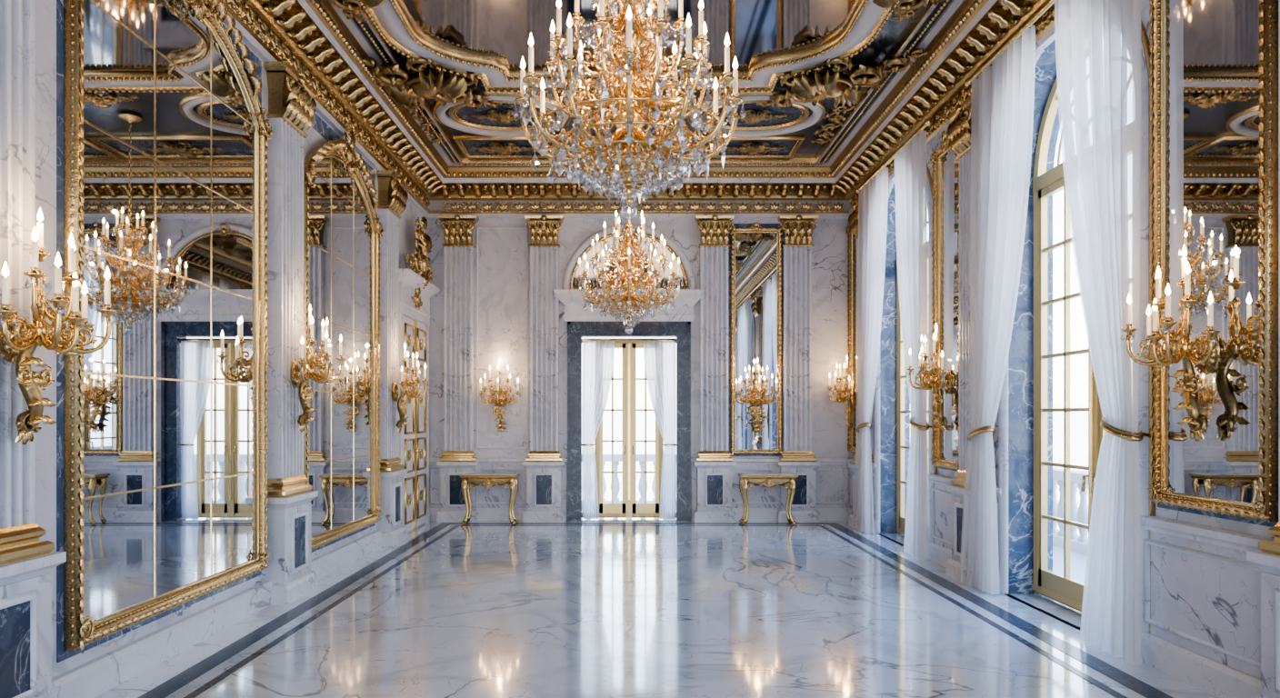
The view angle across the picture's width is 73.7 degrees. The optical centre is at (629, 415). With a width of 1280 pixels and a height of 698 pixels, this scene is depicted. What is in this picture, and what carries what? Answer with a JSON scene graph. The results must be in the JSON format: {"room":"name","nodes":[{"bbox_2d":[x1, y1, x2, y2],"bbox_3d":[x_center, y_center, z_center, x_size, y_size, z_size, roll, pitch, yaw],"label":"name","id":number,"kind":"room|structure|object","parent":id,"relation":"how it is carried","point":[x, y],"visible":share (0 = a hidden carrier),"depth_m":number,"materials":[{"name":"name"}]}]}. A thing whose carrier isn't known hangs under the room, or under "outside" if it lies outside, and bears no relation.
{"room":"historic interior","nodes":[
{"label":"historic interior","id":0,"kind":"room"},
{"bbox_2d":[34,0,425,678],"bbox_3d":[-3.100,-1.050,4.750,0.001,5.300,16.500,0,0,0],"label":"wall","id":1,"kind":"structure","parent":0,"point":[45,10],"depth_m":4.58,"materials":[{"name":"white stone"}]},
{"bbox_2d":[0,0,66,697],"bbox_3d":[-2.972,-0.708,4.030,0.256,4.615,0.700,0,0,0],"label":"pilaster","id":2,"kind":"object","parent":1,"relation":"attached to","point":[27,563],"visible":1,"depth_m":4.17,"materials":[{"name":"white stone"}]},
{"bbox_2d":[0,208,117,444],"bbox_3d":[-2.785,-0.429,4.101,0.420,1.139,0.652,0,0,0],"label":"wall sconce","id":3,"kind":"object","parent":2,"relation":"attached to","point":[18,345],"visible":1,"depth_m":4.08,"materials":[{"name":"gold metal"}]},
{"bbox_2d":[56,0,273,662],"bbox_3d":[-3.018,-0.944,5.900,0.163,4.567,2.560,0,0,0],"label":"wall mirror","id":4,"kind":"object","parent":1,"relation":"attached to","point":[162,135],"visible":0.98,"depth_m":5.57,"materials":[{"name":"gold mirror"}]},
{"bbox_2d":[51,530,381,697],"bbox_3d":[-3.065,1.505,3.900,0.070,0.190,14.800,0,0,0],"label":"wainscot panel","id":5,"kind":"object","parent":1,"relation":"attached to","point":[90,679],"depth_m":5.71,"materials":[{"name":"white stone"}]},
{"bbox_2d":[263,61,317,604],"bbox_3d":[-2.972,-0.708,7.570,0.256,4.615,0.700,0,0,0],"label":"pilaster","id":6,"kind":"object","parent":1,"relation":"attached to","point":[292,105],"visible":0.99,"depth_m":7.36,"materials":[{"name":"white stone"}]},
{"bbox_2d":[290,304,345,432],"bbox_3d":[-2.785,-0.419,7.571,0.420,1.139,0.652,0,0,0],"label":"wall sconce","id":7,"kind":"object","parent":6,"relation":"attached to","point":[309,371],"visible":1,"depth_m":7.55,"materials":[{"name":"gold metal"}]},
{"bbox_2d":[303,112,383,552],"bbox_3d":[-3.018,-0.859,9.160,0.163,4.397,2.460,0,0,0],"label":"wall mirror","id":8,"kind":"object","parent":1,"relation":"attached to","point":[342,233],"visible":0.84,"depth_m":9.13,"materials":[{"name":"gold mirror"}]},
{"bbox_2d":[375,170,408,546],"bbox_3d":[-2.972,-0.708,10.780,0.256,4.615,0.700,0,0,0],"label":"pilaster","id":9,"kind":"object","parent":1,"relation":"attached to","point":[393,198],"visible":1,"depth_m":10.61,"materials":[{"name":"white stone"}]},
{"bbox_2d":[391,342,428,432],"bbox_3d":[-2.785,-0.349,10.781,0.420,1.139,0.652,0,0,0],"label":"wall sconce","id":10,"kind":"object","parent":9,"relation":"attached to","point":[405,391],"visible":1,"depth_m":10.75,"materials":[{"name":"gold metal"}]},
{"bbox_2d":[398,216,440,531],"bbox_3d":[-2.944,-0.603,12.050,0.312,4.406,1.880,0,0,0],"label":"door","id":11,"kind":"structure","parent":1,"relation":"in","point":[415,291],"depth_m":11.96,"materials":[{"name":"white wood"}]},
{"bbox_2d":[313,0,951,166],"bbox_3d":[0.200,-3.612,4.750,7.400,0.576,17.500,0,0,0],"label":"ceiling","id":12,"kind":"structure","parent":0,"point":[808,70],"depth_m":8.76,"materials":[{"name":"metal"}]},
{"bbox_2d":[514,0,743,204],"bbox_3d":[0.000,-2.401,4.900,1.311,2.558,1.311,0,0,0],"label":"chandelier","id":13,"kind":"object","parent":12,"relation":"hanging from","point":[628,159],"visible":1,"depth_m":4.79,"materials":[{"name":"gold glass"}]},
{"bbox_2d":[575,204,682,326],"bbox_3d":[0.000,-2.340,10.500,1.311,2.680,1.311,0,0,0],"label":"chandelier","id":14,"kind":"object","parent":12,"relation":"hanging from","point":[629,302],"visible":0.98,"depth_m":10.40,"materials":[{"name":"gold glass"}]},
{"bbox_2d":[207,0,1055,218],"bbox_3d":[0.150,-3.350,4.750,6.500,0.700,16.500,0,0,0],"label":"trim","id":15,"kind":"structure","parent":12,"relation":"attached to","point":[328,49],"depth_m":10.38,"materials":[{"name":"gold metal"}]},
{"bbox_2d":[425,218,851,520],"bbox_3d":[0.150,-1.050,13.110,6.500,5.300,0.220,0,0,0],"label":"wall","id":16,"kind":"structure","parent":0,"point":[502,252],"depth_m":13.00,"materials":[{"name":"white stone"}]},
{"bbox_2d":[436,214,479,521],"bbox_3d":[-2.580,-0.708,12.873,0.620,4.615,0.253,0,0,0],"label":"pilaster","id":17,"kind":"object","parent":16,"relation":"attached to","point":[458,458],"visible":0.99,"depth_m":12.88,"materials":[{"name":"white stone"}]},
{"bbox_2d":[429,458,567,520],"bbox_3d":[-2.025,1.125,12.965,2.190,0.950,0.070,0,0,0],"label":"wainscoting","id":18,"kind":"structure","parent":16,"relation":"attached to","point":[493,503],"depth_m":12.97,"materials":[{"name":"white stone"}]},
{"bbox_2d":[478,358,520,433],"bbox_3d":[-1.949,-0.299,12.805,0.652,1.139,0.420,0,0,0],"label":"wall sconce","id":19,"kind":"object","parent":16,"relation":"attached to","point":[500,395],"visible":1,"depth_m":12.81,"materials":[{"name":"gold metal"}]},
{"bbox_2d":[475,226,529,449],"bbox_3d":[-1.930,-1.185,12.989,0.810,3.400,0.022,0,0,0],"label":"trim","id":20,"kind":"structure","parent":16,"relation":"attached to","point":[476,227],"depth_m":12.98,"materials":[{"name":"white stone"}]},
{"bbox_2d":[522,214,565,521],"bbox_3d":[-1.280,-0.708,12.873,0.620,4.615,0.253,0,0,0],"label":"pilaster","id":21,"kind":"object","parent":16,"relation":"attached to","point":[544,465],"visible":1,"depth_m":12.88,"materials":[{"name":"white stone"}]},
{"bbox_2d":[552,223,705,520],"bbox_3d":[0.000,-0.660,12.870,2.270,4.520,0.260,0,0,0],"label":"trim","id":22,"kind":"structure","parent":16,"relation":"attached to","point":[583,319],"depth_m":12.93,"materials":[{"name":"blue stone"}]},
{"bbox_2d":[582,340,675,518],"bbox_3d":[0.000,0.200,13.162,1.440,2.760,0.135,0,0,0],"label":"french door","id":23,"kind":"structure","parent":16,"relation":"in","point":[628,509],"depth_m":13.16,"materials":[{"name":"gold"}]},
{"bbox_2d":[582,338,675,339],"bbox_3d":[0.000,-1.165,13.080,1.420,0.030,0.030,0,0,0],"label":"curtain rod","id":24,"kind":"object","parent":16,"relation":"attached to","point":[583,338],"visible":1,"depth_m":13.07,"materials":[{"name":"gold metal"}]},
{"bbox_2d":[581,340,614,519],"bbox_3d":[-0.482,0.224,13.080,0.524,2.728,0.098,0,0,0],"label":"curtain","id":25,"kind":"object","parent":24,"relation":"hanging from","point":[598,356],"visible":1,"depth_m":13.08,"materials":[{"name":"white fabric"}]},
{"bbox_2d":[643,340,676,519],"bbox_3d":[0.482,0.224,13.080,0.524,2.728,0.098,0,0,0],"label":"curtain","id":26,"kind":"object","parent":24,"relation":"hanging from","point":[659,356],"visible":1,"depth_m":13.08,"materials":[{"name":"white fabric"}]},
{"bbox_2d":[693,214,735,521],"bbox_3d":[1.290,-0.708,12.873,0.620,4.615,0.253,0,0,0],"label":"pilaster","id":27,"kind":"object","parent":16,"relation":"attached to","point":[714,465],"visible":1,"depth_m":12.88,"materials":[{"name":"white stone"}]},
{"bbox_2d":[690,458,850,520],"bbox_3d":[2.175,1.125,12.965,2.490,0.950,0.070,0,0,0],"label":"wainscoting","id":28,"kind":"structure","parent":16,"relation":"attached to","point":[833,475],"depth_m":12.97,"materials":[{"name":"white stone"}]},
{"bbox_2d":[776,214,819,521],"bbox_3d":[2.550,-0.708,12.873,0.620,4.615,0.253,0,0,0],"label":"pilaster","id":29,"kind":"object","parent":16,"relation":"attached to","point":[797,455],"visible":1,"depth_m":12.88,"materials":[{"name":"white stone"}]},
{"bbox_2d":[94,518,1216,697],"bbox_3d":[0.200,1.700,4.725,7.400,0.200,17.450,0,0,0],"label":"floor","id":30,"kind":"structure","parent":0,"point":[482,611],"depth_m":6.46,"materials":[{"name":"stone"}]},
{"bbox_2d":[459,472,519,525],"bbox_3d":[-2.050,1.230,12.569,0.840,0.740,0.382,0,0,0],"label":"console table","id":31,"kind":"object","parent":30,"relation":"on","point":[484,479],"visible":1,"depth_m":12.44,"materials":[{"name":"gold metal"}]},
{"bbox_2d":[137,522,1173,697],"bbox_3d":[0.150,1.598,4.750,5.860,0.002,15.860,0,0,0],"label":"floor border","id":32,"kind":"structure","parent":30,"relation":"on","point":[173,685],"depth_m":6.50,"materials":[{"name":"blue stone"}]},
{"bbox_2d":[737,472,798,525],"bbox_3d":[2.040,1.230,12.569,0.840,0.740,0.382,0,0,0],"label":"console table","id":33,"kind":"object","parent":30,"relation":"on","point":[765,479],"visible":1,"depth_m":12.44,"materials":[{"name":"gold stone"}]},
{"bbox_2d":[728,221,784,456],"bbox_3d":[1.930,-1.154,12.946,0.865,3.553,0.108,0,0,0],"label":"wall mirror","id":34,"kind":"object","parent":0,"point":[755,250],"depth_m":12.97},
{"bbox_2d":[736,358,779,433],"bbox_3d":[1.931,-0.299,12.775,0.652,1.139,0.419,0,0,0],"label":"wall sconce","id":35,"kind":"object","parent":34,"relation":"attached to","point":[755,400],"depth_m":12.78,"materials":[{"name":"gold metal"}]},
{"bbox_2d":[845,222,856,453],"bbox_3d":[3.342,-1.208,12.620,0.115,3.555,0.747,0,0,0],"label":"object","id":36,"kind":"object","parent":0,"point":[852,242],"depth_m":12.87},
{"bbox_2d":[826,355,856,432],"bbox_3d":[3.175,-0.319,12.619,0.419,1.139,0.652,0,0,0],"label":"wall sconce","id":37,"kind":"object","parent":36,"relation":"attached to","point":[846,396],"depth_m":12.60,"materials":[{"name":"gold metal"}]},
{"bbox_2d":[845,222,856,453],"bbox_3d":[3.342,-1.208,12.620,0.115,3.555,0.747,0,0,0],"label":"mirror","id":38,"kind":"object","parent":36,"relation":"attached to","point":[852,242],"depth_m":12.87,"materials":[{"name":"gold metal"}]},
{"bbox_2d":[929,130,959,471],"bbox_3d":[3.342,-1.202,8.950,0.115,3.565,0.867,0,0,0],"label":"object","id":39,"kind":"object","parent":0,"point":[945,168],"depth_m":9.02,"materials":[{"name":"gold metal"}]},
{"bbox_2d":[906,323,951,431],"bbox_3d":[3.175,-0.399,8.949,0.419,1.139,0.652,0,0,0],"label":"wall sconce","id":40,"kind":"object","parent":39,"relation":"attached to","point":[936,380],"depth_m":8.92,"materials":[{"name":"gold metal"}]},
{"bbox_2d":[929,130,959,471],"bbox_3d":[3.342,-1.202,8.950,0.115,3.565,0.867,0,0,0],"label":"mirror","id":41,"kind":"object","parent":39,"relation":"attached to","point":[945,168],"depth_m":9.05,"materials":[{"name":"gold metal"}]},
{"bbox_2d":[851,0,1274,593],"bbox_3d":[3.600,-1.050,4.750,0.400,5.300,16.500,0,0,0],"label":"wall","id":42,"kind":"structure","parent":0,"point":[1021,349],"depth_m":7.65,"materials":[{"name":"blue stone"}]},
{"bbox_2d":[848,200,874,530],"bbox_3d":[3.273,-0.708,12.100,0.253,4.615,0.620,0,0,0],"label":"pilaster","id":43,"kind":"object","parent":42,"relation":"attached to","point":[853,219],"visible":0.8,"depth_m":12.23,"materials":[{"name":"white stone"}]},
{"bbox_2d":[849,458,876,533],"bbox_3d":[3.365,1.125,12.290,0.070,0.950,1.460,0,0,0],"label":"baseboard","id":44,"kind":"structure","parent":42,"relation":"attached to","point":[874,465],"depth_m":11.78,"materials":[{"name":"white stone"}]},
{"bbox_2d":[855,118,933,193],"bbox_3d":[3.268,-3.160,10.600,0.165,0.090,2.890,0,0,0],"label":"curtain rod","id":45,"kind":"object","parent":42,"relation":"attached to","point":[928,122],"visible":0.82,"depth_m":10.08,"materials":[{"name":"gold metal"}]},
{"bbox_2d":[853,166,888,533],"bbox_3d":[3.259,-0.766,11.434,0.241,4.708,1.469,0,0,0],"label":"curtain","id":46,"kind":"object","parent":45,"relation":"hanging from","point":[873,198],"visible":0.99,"depth_m":11.49,"materials":[{"name":"white fabric"}]},
{"bbox_2d":[894,130,931,560],"bbox_3d":[3.259,-0.766,9.805,0.241,4.708,1.010,0,0,0],"label":"curtain","id":47,"kind":"object","parent":45,"relation":"hanging from","point":[910,163],"visible":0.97,"depth_m":9.54,"materials":[{"name":"white fabric"}]},
{"bbox_2d":[896,220,928,535],"bbox_3d":[3.632,-0.740,10.550,0.135,4.640,2.000,0,0,0],"label":"window","id":48,"kind":"structure","parent":42,"relation":"in","point":[900,357],"depth_m":11.43,"materials":[{"name":"brown"}]},
{"bbox_2d":[946,94,972,586],"bbox_3d":[3.273,-0.708,8.280,0.253,4.615,0.620,0,0,0],"label":"pilaster","id":49,"kind":"object","parent":42,"relation":"attached to","point":[959,130],"visible":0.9,"depth_m":8.38,"materials":[{"name":"white stone"}]},
{"bbox_2d":[928,474,1001,593],"bbox_3d":[3.365,1.125,8.600,0.070,0.950,1.880,0,0,0],"label":"baseboard","id":50,"kind":"structure","parent":42,"relation":"attached to","point":[940,551],"depth_m":9.15,"materials":[{"name":"white stone"}]},
{"bbox_2d":[964,0,1054,87],"bbox_3d":[3.268,-3.160,6.700,0.165,0.090,2.890,0,0,0],"label":"curtain rod","id":51,"kind":"object","parent":42,"relation":"attached to","point":[968,81],"visible":0.87,"depth_m":7.11,"materials":[{"name":"gold metal"}]},
{"bbox_2d":[960,24,1035,594],"bbox_3d":[3.259,-0.766,7.534,0.241,4.708,1.469,0,0,0],"label":"curtain","id":52,"kind":"object","parent":51,"relation":"hanging from","point":[1003,95],"visible":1,"depth_m":7.58,"materials":[{"name":"white fabric"}]},
{"bbox_2d":[1054,0,1149,666],"bbox_3d":[3.213,-0.766,5.907,0.225,4.708,1.003,0,0,-7],"label":"curtain","id":53,"kind":"object","parent":51,"relation":"hanging from","point":[1098,43],"visible":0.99,"depth_m":5.70,"materials":[{"name":"white fabric"}]},
{"bbox_2d":[874,19,1155,632],"bbox_3d":[3.370,-0.730,6.225,0.060,4.940,10.930,0,0,0],"label":"trim","id":54,"kind":"structure","parent":42,"relation":"attached to","point":[1147,507],"depth_m":5.62,"materials":[{"name":"blue stone"}]},
{"bbox_2d":[1032,79,1105,612],"bbox_3d":[3.632,-0.740,6.650,0.135,4.640,2.000,0,0,0],"label":"window","id":55,"kind":"structure","parent":42,"relation":"in","point":[1065,590],"depth_m":7.37,"materials":[{"name":"brown"}]},
{"bbox_2d":[1140,515,1274,697],"bbox_3d":[3.365,1.125,4.285,0.070,0.950,2.710,0,0,0],"label":"wainscot panel","id":56,"kind":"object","parent":42,"relation":"attached to","point":[1205,622],"depth_m":4.99,"materials":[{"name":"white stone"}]},
{"bbox_2d":[1246,0,1279,697],"bbox_3d":[3.273,-0.708,4.100,0.253,4.615,0.620,0,0,0],"label":"pilaster","id":57,"kind":"object","parent":42,"relation":"attached to","point":[1267,559],"visible":1,"depth_m":4.30,"materials":[{"name":"white stone"}]},
{"bbox_2d":[1147,0,1278,527],"bbox_3d":[3.342,-1.198,4.950,0.115,3.575,1.087,0,0,0],"label":"mirror","id":58,"kind":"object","parent":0,"point":[1214,69],"depth_m":4.86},
{"bbox_2d":[1120,244,1219,440],"bbox_3d":[3.175,-0.419,4.949,0.419,1.139,0.652,0,0,0],"label":"wall sconce","id":59,"kind":"object","parent":58,"relation":"attached to","point":[1205,350],"depth_m":4.93,"materials":[{"name":"gold metal"}]},
{"label":"outside","id":60,"kind":"structure","parent":0,"visible":0},
{"bbox_2d":[1052,545,1087,582],"bbox_3d":[0.950,1.760,6.150,10.100,0.280,18.300,0,0,0],"label":"terrace","id":61,"kind":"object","parent":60,"point":[1077,561],"depth_m":9.30,"materials":[{"name":"grey stone"}]},
{"bbox_2d":[602,453,655,503],"bbox_3d":[0.000,1.150,14.900,6.000,0.940,0.280,0,0,0],"label":"balustrade","id":62,"kind":"object","parent":61,"relation":"on","point":[606,457],"visible":0.09,"depth_m":14.84,"materials":[{"name":"grey stone"}]},
{"bbox_2d":[1052,467,1088,555],"bbox_3d":[5.400,1.150,6.000,0.280,0.940,15.000,0,0,0],"label":"balustrade","id":63,"kind":"object","parent":61,"relation":"on","point":[1079,545],"visible":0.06,"depth_m":10.33,"materials":[{"name":"grey stone"}]}
]}

